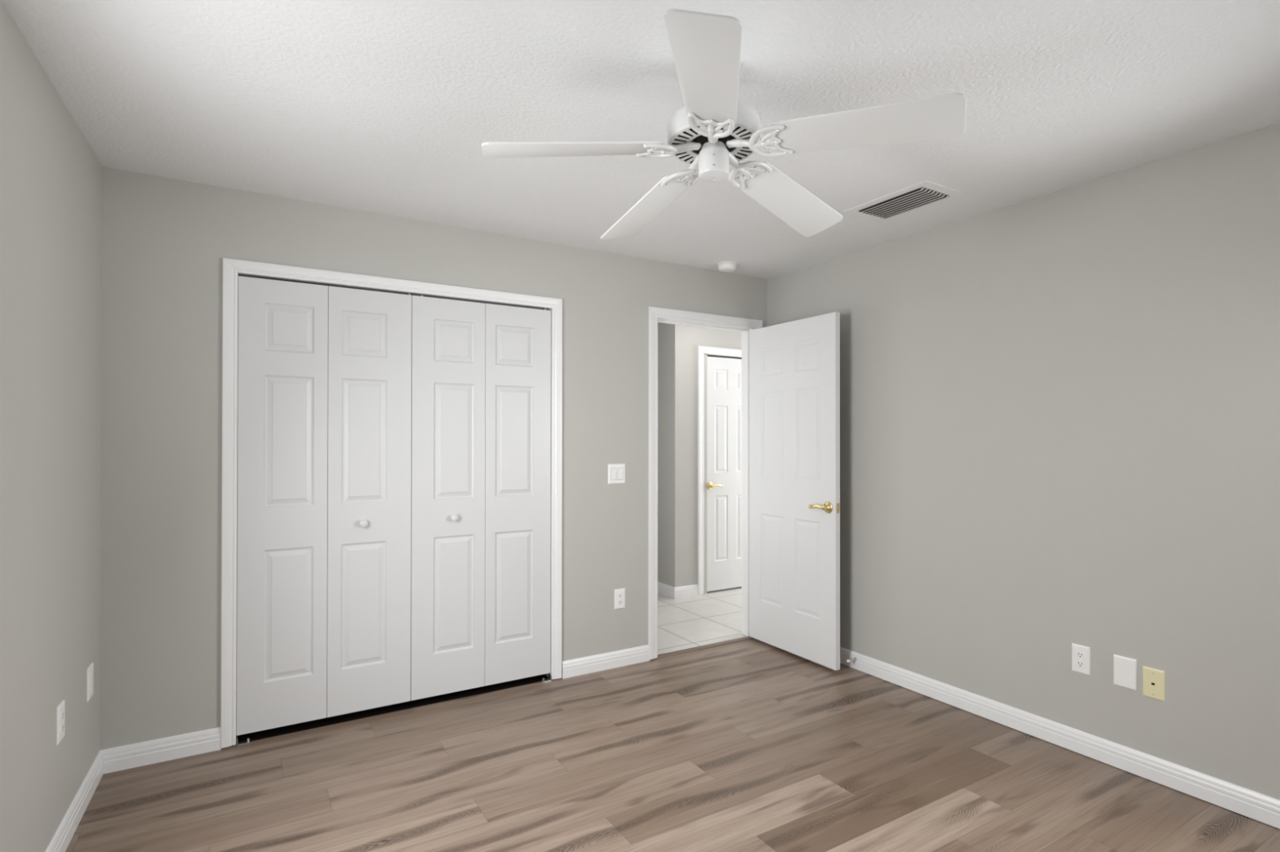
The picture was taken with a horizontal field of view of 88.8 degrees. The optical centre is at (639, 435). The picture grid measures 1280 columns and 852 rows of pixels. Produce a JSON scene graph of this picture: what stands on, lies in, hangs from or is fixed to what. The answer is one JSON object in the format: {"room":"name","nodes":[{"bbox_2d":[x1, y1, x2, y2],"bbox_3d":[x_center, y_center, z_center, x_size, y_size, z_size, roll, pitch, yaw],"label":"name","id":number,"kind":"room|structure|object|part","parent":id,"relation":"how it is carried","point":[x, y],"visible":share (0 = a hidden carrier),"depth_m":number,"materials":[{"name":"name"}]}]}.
{"room":"empty bedroom","nodes":[
{"label":"empty bedroom","id":0,"kind":"room"},
{"bbox_2d":[0,0,102,851],"bbox_3d":[-1.217,0.129,0.841,0.120,2.440,4.150,0,0,-30],"label":"wall","id":1,"kind":"structure","parent":0,"point":[51,178],"depth_m":1.96,"materials":[{"name":"paint"}]},
{"bbox_2d":[56,699,65,745],"bbox_3d":[-1.875,0.929,2.118,0.008,0.119,0.075,0,0,-30],"label":"wall outlet","id":2,"kind":"object","parent":1,"relation":"attached to","point":[60,708],"visible":1,"depth_m":2.10,"materials":[{"name":"white plastic"}]},
{"bbox_2d":[60,723,64,733],"bbox_3d":[-1.873,0.949,2.119,0.003,0.025,0.034,0,0,-30],"label":"receptacle","id":3,"kind":"object","parent":2,"relation":"attached to","point":[62,728],"depth_m":2.11,"materials":[{"name":"white plastic"}]},
{"bbox_2d":[60,711,64,720],"bbox_3d":[-1.873,0.910,2.119,0.003,0.025,0.034,0,0,-30],"label":"receptacle","id":4,"kind":"object","parent":2,"relation":"attached to","point":[63,713],"depth_m":2.11,"materials":[{"name":"white plastic"}]},
{"bbox_2d":[44,750,102,851],"bbox_3d":[-1.247,1.303,1.020,0.016,0.094,3.700,0,0,-30],"label":"baseboard","id":5,"kind":"structure","parent":1,"relation":"attached to","point":[67,828],"depth_m":2.27,"materials":[{"name":"white paint"}]},
{"bbox_2d":[86,662,93,702],"bbox_3d":[-2.076,0.931,2.470,0.009,0.124,0.078,0,0,-29],"label":"blank wall plate","id":6,"kind":"object","parent":1,"relation":"attached to","point":[91,668],"visible":1,"depth_m":2.45,"materials":[{"name":"white plastic"}]},
{"bbox_2d":[235,278,238,691],"bbox_3d":[-1.390,0.143,3.626,2.350,2.440,0.665,0,0,-31],"label":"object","id":7,"kind":"structure","parent":0,"point":[237,278],"depth_m":3.48,"materials":[{"name":"paint"}]},
{"bbox_2d":[99,167,767,750],"bbox_3d":[-0.729,0.143,3.571,3.678,2.440,0.115,0,0,-31],"label":"wall","id":8,"kind":"structure","parent":0,"point":[166,242],"depth_m":2.83,"materials":[{"name":"paint"}]},
{"bbox_2d":[235,275,411,746],"bbox_3d":[-1.456,0.323,3.065,0.738,2.074,0.067,0,0,-31],"label":"bifold door","id":9,"kind":"structure","parent":8,"relation":"in","point":[324,524],"depth_m":3.05,"materials":[{"name":"white paint"}]},
{"bbox_3d":[-1.627,0.309,2.982,0.360,2.022,0.033,0,0,-31],"label":"door panel","id":10,"kind":"part","parent":9,"relation":"part of","materials":[{"name":"white paint"}]},
{"bbox_3d":[-1.323,0.421,3.126,0.038,0.038,0.034,0,0,-31],"label":"knob","id":11,"kind":"part","parent":9,"relation":"part of","materials":[{"name":"white paint"}]},
{"bbox_3d":[-1.310,0.310,3.174,0.376,2.022,0.033,0,0,-31],"label":"door panel","id":12,"kind":"part","parent":9,"relation":"part of","materials":[{"name":"white paint"}]},
{"bbox_2d":[100,644,649,773],"bbox_3d":[-0.645,1.316,3.541,3.558,0.094,0.014,0,0,-31],"label":"baseboard","id":13,"kind":"structure","parent":8,"relation":"attached to","point":[175,747],"depth_m":2.77,"materials":[{"name":"white paint"}]},
{"bbox_2d":[220,257,562,748],"bbox_3d":[-1.157,0.295,3.300,1.607,2.126,0.132,0,0,-31],"label":"trim","id":14,"kind":"structure","parent":8,"relation":"attached to","point":[233,268],"depth_m":2.99,"materials":[{"name":"white paint"}]},
{"bbox_2d":[410,294,551,700],"bbox_3d":[-0.818,0.325,3.453,0.750,2.074,0.067,0,0,-31],"label":"bifold door","id":15,"kind":"structure","parent":8,"relation":"in","point":[481,537],"depth_m":3.44,"materials":[{"name":"white paint"}]},
{"bbox_3d":[-0.987,0.311,3.370,0.374,2.022,0.033,0,0,-31],"label":"door panel","id":16,"kind":"part","parent":15,"relation":"part of","materials":[{"name":"white paint"}]},
{"bbox_3d":[-0.953,0.423,3.351,0.038,0.038,0.034,0,0,-31],"label":"knob","id":17,"kind":"part","parent":15,"relation":"part of","materials":[{"name":"white paint"}]},
{"bbox_3d":[-0.666,0.312,3.565,0.374,2.022,0.033,0,0,-31],"label":"door panel","id":18,"kind":"part","parent":15,"relation":"part of","materials":[{"name":"white paint"}]},
{"bbox_2d":[608,463,625,484],"bbox_3d":[-0.135,0.227,3.857,0.116,0.117,0.012,0,0,-31],"label":"light switch","id":19,"kind":"object","parent":8,"relation":"attached to","point":[616,472],"visible":1,"depth_m":3.86,"materials":[{"name":"white plastic"}]},
{"bbox_2d":[614,588,625,609],"bbox_3d":[-0.118,0.967,3.866,0.073,0.117,0.008,0,0,-31],"label":"wall outlet","id":20,"kind":"object","parent":8,"relation":"attached to","point":[620,594],"visible":1,"depth_m":3.86,"materials":[{"name":"white plastic"}]},
{"bbox_2d":[617,600,622,604],"bbox_3d":[-0.116,0.987,3.864,0.034,0.025,0.003,0,0,-31],"label":"receptacle","id":21,"kind":"object","parent":20,"relation":"attached to","point":[620,602],"depth_m":3.86,"materials":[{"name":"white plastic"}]},
{"bbox_2d":[617,593,622,598],"bbox_3d":[-0.116,0.948,3.864,0.034,0.025,0.003,0,0,-31],"label":"receptacle","id":22,"kind":"object","parent":20,"relation":"attached to","point":[620,595],"depth_m":3.86,"materials":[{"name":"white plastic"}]},
{"bbox_2d":[648,306,762,659],"bbox_3d":[0.408,0.288,4.261,0.907,2.151,0.150,0,0,-31],"label":"trim","id":23,"kind":"structure","parent":8,"relation":"attached to","point":[655,315],"depth_m":4.02,"materials":[{"name":"white paint"}]},
{"bbox_2d":[657,635,754,658],"bbox_3d":[0.426,1.363,4.219,0.762,0.008,0.058,0,0,-31],"label":"trim","id":24,"kind":"structure","parent":8,"relation":"attached to","point":[745,638],"depth_m":4.20,"materials":[{"name":"brown wood"}]},
{"bbox_2d":[749,311,839,670],"bbox_3d":[0.943,0.320,4.070,0.145,2.051,0.767,0,0,-31],"label":"door","id":25,"kind":"structure","parent":8,"relation":"in","point":[794,366],"depth_m":4.01,"materials":[{"name":"white paint"}]},
{"bbox_3d":[1.028,0.416,3.811,0.021,0.034,0.137,0,0,-27],"label":"lever","id":26,"kind":"part","parent":25,"relation":"part of","materials":[{"name":"gold metal"}]},
{"bbox_3d":[1.074,0.418,3.775,0.040,0.068,0.068,0,0,-31],"label":"handle","id":27,"kind":"part","parent":25,"relation":"part of","materials":[{"name":"gold metal"}]},
{"bbox_3d":[1.137,0.417,3.744,0.023,0.058,0.010,0,0,-31],"label":"latch plate","id":28,"kind":"part","parent":25,"relation":"part of","materials":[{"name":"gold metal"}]},
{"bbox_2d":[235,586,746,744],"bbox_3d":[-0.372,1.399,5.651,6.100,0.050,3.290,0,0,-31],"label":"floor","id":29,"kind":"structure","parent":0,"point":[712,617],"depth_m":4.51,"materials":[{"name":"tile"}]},
{"bbox_2d":[1,0,1279,279],"bbox_3d":[0.431,-1.114,3.863,6.800,0.080,7.400,0,0,-31],"label":"ceiling","id":30,"kind":"structure","parent":0,"point":[384,107],"depth_m":2.05,"materials":[{"name":"white paint"}]},
{"bbox_2d":[481,8,966,240],"bbox_3d":[0.258,-0.914,1.894,1.231,0.352,1.289,0,0,27],"label":"ceiling fan","id":31,"kind":"object","parent":30,"relation":"hanging from","point":[713,130],"visible":1,"depth_m":1.79,"materials":[{"name":"white metal"}]},
{"bbox_3d":[-0.193,-0.809,1.846,0.494,0.007,0.157,-5,11,-10],"label":"blade","id":32,"kind":"part","parent":31,"relation":"part of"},
{"bbox_3d":[0.024,-0.786,2.283,0.157,0.006,0.494,-13,-2,-29],"label":"blade","id":33,"kind":"part","parent":31,"relation":"part of","materials":[{"name":"white"}]},
{"bbox_3d":[0.156,-0.826,1.506,0.157,0.006,0.494,12,4,8],"label":"blade","id":34,"kind":"part","parent":31,"relation":"part of","materials":[{"name":"white"}]},
{"bbox_3d":[0.507,-0.789,2.212,0.157,0.006,0.494,-19,-21,41],"label":"blade","id":35,"kind":"part","parent":31,"relation":"part of","materials":[{"name":"white"}]},
{"bbox_3d":[0.588,-0.814,1.732,0.494,0.006,0.157,5,-13,27],"label":"blade","id":36,"kind":"part","parent":31,"relation":"part of","materials":[{"name":"white"}]},
{"bbox_2d":[716,261,737,271],"bbox_3d":[0.547,-1.053,4.091,0.132,0.040,0.132,0,0,-31],"label":"smoke detector","id":37,"kind":"object","parent":30,"relation":"attached to","point":[725,266],"visible":1,"depth_m":4.05,"materials":[{"name":"white plastic"}]},
{"bbox_2d":[843,180,967,222],"bbox_3d":[1.220,-1.073,3.032,0.296,0.016,0.444,0,0,-31],"label":"ceiling vent","id":38,"kind":"object","parent":30,"relation":"in","point":[925,194],"visible":1,"depth_m":3.00,"materials":[{"name":"white metal"}]},
{"bbox_2d":[657,322,667,584],"bbox_3d":[-0.215,0.159,6.449,0.100,2.440,1.900,0,0,-31],"label":"wall","id":39,"kind":"structure","parent":0,"point":[662,327],"depth_m":5.67,"materials":[{"name":"paint"}]},
{"bbox_2d":[657,582,702,599],"bbox_3d":[-0.111,1.332,6.431,0.294,0.094,2.029,0,0,-31],"label":"baseboard","id":40,"kind":"structure","parent":39,"relation":"attached to","point":[667,590],"depth_m":5.57,"materials":[{"name":"white paint"}]},
{"bbox_2d":[65,638,1279,851],"bbox_3d":[0.201,1.355,1.779,4.060,0.001,3.995,0,0,-31],"label":"floor","id":41,"kind":"structure","parent":0,"point":[753,745],"depth_m":2.56,"materials":[{"name":"brown wood"}]},
{"bbox_2d":[667,324,741,594],"bbox_3d":[1.358,0.159,6.225,2.555,2.440,0.115,0,0,-31],"label":"wall","id":42,"kind":"structure","parent":0,"point":[683,341],"depth_m":5.58,"materials":[{"name":"paint"}]},
{"bbox_2d":[697,346,741,594],"bbox_3d":[0.877,0.302,5.922,0.950,2.142,0.132,0,0,-31],"label":"trim","id":43,"kind":"structure","parent":42,"relation":"attached to","point":[709,351],"depth_m":5.64,"materials":[{"name":"white paint"}]},
{"bbox_2d":[706,356,742,591],"bbox_3d":[0.905,0.338,5.875,0.814,2.050,0.090,0,0,-31],"label":"door","id":44,"kind":"structure","parent":42,"relation":"in","point":[724,388],"depth_m":5.79,"materials":[{"name":"white paint"}]},
{"bbox_3d":[0.616,0.439,5.687,0.068,0.068,0.040,0,0,-31],"label":"handle","id":45,"kind":"part","parent":44,"relation":"part of","materials":[{"name":"gold metal"}]},
{"bbox_3d":[0.673,0.438,5.697,0.137,0.034,0.021,0,0,-35],"label":"lever","id":46,"kind":"part","parent":44,"relation":"part of","materials":[{"name":"gold metal"}]},
{"bbox_2d":[767,124,1279,799],"bbox_3d":[1.932,0.141,2.847,0.120,2.440,4.115,0,0,-31],"label":"wall","id":47,"kind":"structure","parent":0,"point":[1060,411],"depth_m":2.80,"materials":[{"name":"paint"}]},
{"bbox_2d":[840,647,1279,829],"bbox_3d":[1.841,1.312,2.860,0.014,0.094,3.760,0,0,-31],"label":"baseboard","id":48,"kind":"structure","parent":47,"relation":"attached to","point":[1251,804],"depth_m":2.76,"materials":[{"name":"white paint"}]},
{"bbox_2d":[846,657,857,662],"bbox_3d":[1.226,1.304,3.791,0.074,0.020,0.020,0,0,-31],"label":"door stop","id":49,"kind":"object","parent":48,"relation":"attached to","point":[855,658],"visible":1,"depth_m":3.79,"materials":[{"name":"silver metal"}]},
{"bbox_2d":[1071,643,1090,675],"bbox_3d":[1.885,0.958,2.796,0.008,0.119,0.071,0,0,-31],"label":"wall outlet","id":50,"kind":"object","parent":47,"relation":"attached to","point":[1081,655],"visible":1,"depth_m":2.79,"materials":[{"name":"white plastic"}]},
{"bbox_2d":[1075,660,1084,667],"bbox_3d":[1.883,0.978,2.794,0.003,0.025,0.034,0,0,-31],"label":"receptacle","id":51,"kind":"object","parent":50,"relation":"attached to","point":[1079,664],"depth_m":2.79,"materials":[{"name":"white plastic"}]},
{"bbox_2d":[1075,651,1084,658],"bbox_3d":[1.883,0.939,2.795,0.003,0.025,0.034,0,0,-31],"label":"receptacle","id":52,"kind":"object","parent":50,"relation":"attached to","point":[1079,655],"depth_m":2.79,"materials":[{"name":"white plastic"}]},
{"bbox_2d":[1113,654,1137,690],"bbox_3d":[1.971,0.963,2.656,0.006,0.124,0.081,0,0,-31],"label":"blank wall plate","id":53,"kind":"object","parent":47,"relation":"attached to","point":[1125,668],"visible":1,"depth_m":2.65,"materials":[{"name":"white plastic"}]},
{"bbox_2d":[1142,666,1164,702],"bbox_3d":[2.021,0.978,2.572,0.008,0.118,0.073,0,0,-31],"label":"phone jack plate","id":54,"kind":"object","parent":47,"relation":"attached to","point":[1153,680],"visible":1,"depth_m":2.57,"materials":[{"name":"beige plastic"}]}
]}

